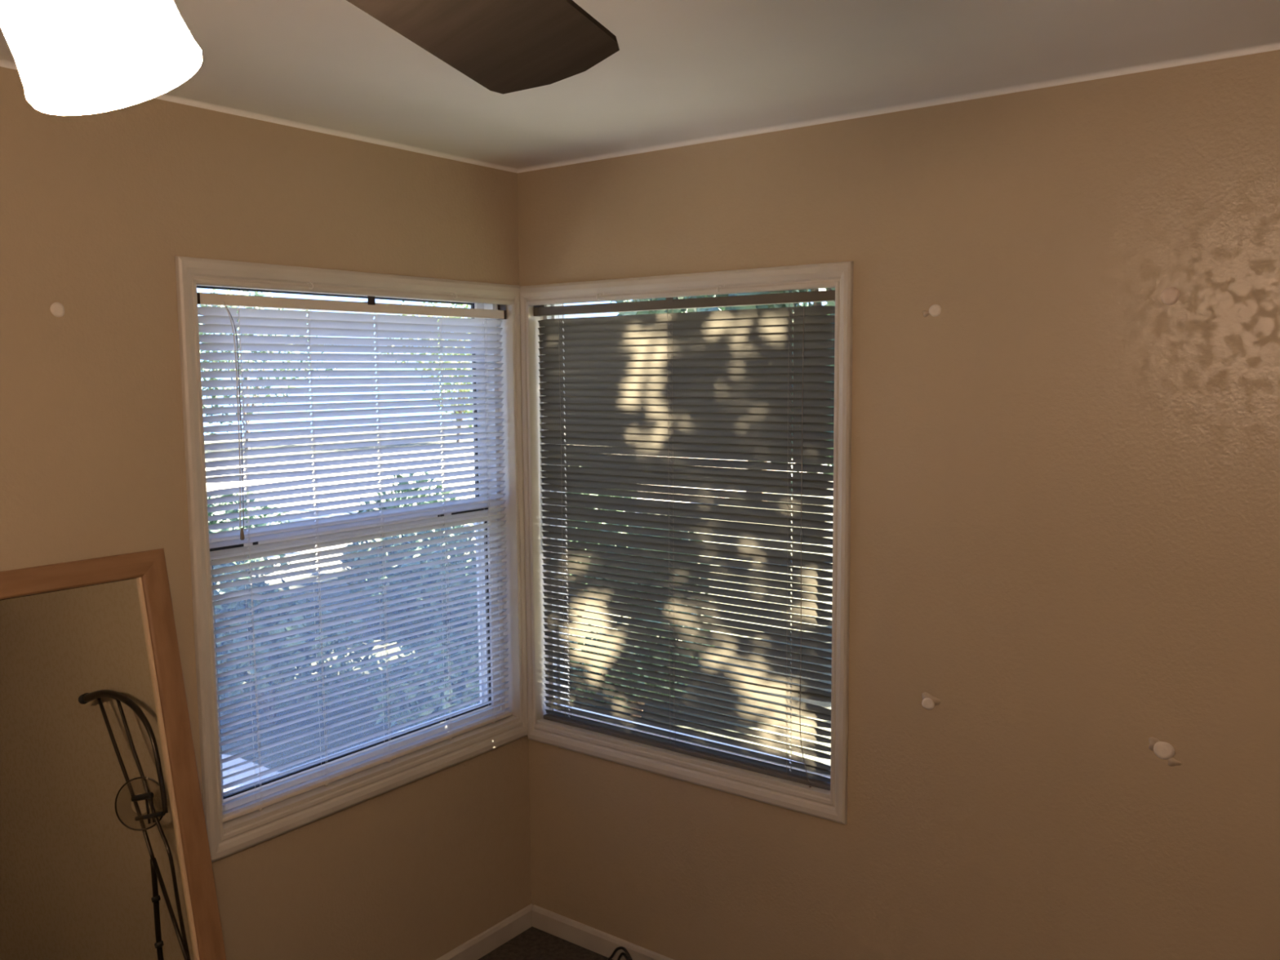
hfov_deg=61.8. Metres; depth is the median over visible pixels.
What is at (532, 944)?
floor
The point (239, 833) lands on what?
window
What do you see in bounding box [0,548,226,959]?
leaning mirror
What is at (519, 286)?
trim
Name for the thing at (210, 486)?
driveway
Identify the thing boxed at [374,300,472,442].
tree
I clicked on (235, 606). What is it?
bush
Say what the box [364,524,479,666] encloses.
bush
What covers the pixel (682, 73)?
ceiling
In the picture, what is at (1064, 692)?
wall
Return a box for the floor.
[477,926,613,959]
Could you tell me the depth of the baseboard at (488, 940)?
3.38 m
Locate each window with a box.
[174,256,528,862]
[520,261,853,824]
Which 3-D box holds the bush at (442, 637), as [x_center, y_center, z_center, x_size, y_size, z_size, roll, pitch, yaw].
[-1.128,1.207,6.166,0.967,0.663,0.800,4,7,37]
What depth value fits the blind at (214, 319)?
2.89 m
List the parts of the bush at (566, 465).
stem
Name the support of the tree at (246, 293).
on the ground
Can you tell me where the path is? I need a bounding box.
[222,754,279,791]
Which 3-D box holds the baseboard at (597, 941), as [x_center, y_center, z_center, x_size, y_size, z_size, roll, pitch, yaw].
[1.800,1.580,1.913,5.388,0.070,0.012,4,7,37]
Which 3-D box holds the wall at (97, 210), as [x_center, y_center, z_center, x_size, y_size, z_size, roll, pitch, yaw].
[-1.757,0.489,1.720,0.161,3.040,4.410,4,7,37]
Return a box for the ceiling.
[0,0,1279,173]
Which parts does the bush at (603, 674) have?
stem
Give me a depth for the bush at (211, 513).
7.60 m
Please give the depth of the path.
5.63 m
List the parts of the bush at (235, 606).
stem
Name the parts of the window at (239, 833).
sash, sash, frame, sill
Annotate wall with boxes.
[0,66,531,959]
[517,49,1279,959]
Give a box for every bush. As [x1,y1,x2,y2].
[207,488,293,611]
[212,564,377,724]
[333,466,473,633]
[361,629,479,728]
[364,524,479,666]
[566,465,637,617]
[568,600,715,717]
[587,511,713,628]
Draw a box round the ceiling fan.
[0,0,619,115]
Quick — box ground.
[204,425,833,772]
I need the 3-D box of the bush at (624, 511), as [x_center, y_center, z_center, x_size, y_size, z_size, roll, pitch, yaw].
[0.076,0.757,7.929,1.063,1.179,0.940,4,7,37]
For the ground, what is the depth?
6.97 m
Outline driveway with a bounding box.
[205,444,831,584]
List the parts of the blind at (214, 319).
pull cord, pull cord, ladder cord, lift cord, ladder cord, lift cord, rail, ladder cord, lift cord, ladder cord, lift cord, ladder cord, lift cord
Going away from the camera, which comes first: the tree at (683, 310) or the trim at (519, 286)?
the trim at (519, 286)
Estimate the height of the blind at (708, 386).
1.366 m
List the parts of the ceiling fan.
lamp shade, blade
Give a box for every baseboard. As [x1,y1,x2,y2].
[435,903,533,959]
[531,904,673,959]
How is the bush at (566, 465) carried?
on the ground
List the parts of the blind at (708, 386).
ladder cord, lift cord, ladder cord, lift cord, rail, ladder cord, lift cord, pull cord, pull cord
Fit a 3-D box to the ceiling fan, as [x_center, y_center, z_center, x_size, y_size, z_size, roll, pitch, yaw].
[-0.308,-0.422,0.432,1.204,0.494,1.248,4,7,37]
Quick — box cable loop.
[607,946,632,959]
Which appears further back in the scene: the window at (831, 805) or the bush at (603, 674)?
the bush at (603, 674)
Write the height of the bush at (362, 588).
1.429 m
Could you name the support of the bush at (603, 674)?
on the ground
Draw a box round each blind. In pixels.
[196,292,511,822]
[533,289,835,790]
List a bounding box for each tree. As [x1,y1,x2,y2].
[198,288,337,449]
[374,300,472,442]
[610,288,830,501]
[686,287,835,491]
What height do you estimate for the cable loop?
0.062 m
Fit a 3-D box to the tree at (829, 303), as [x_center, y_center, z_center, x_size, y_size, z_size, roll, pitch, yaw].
[2.383,-1.869,11.931,3.736,5.628,3.258,2,6,27]
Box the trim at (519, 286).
[519,286,528,702]

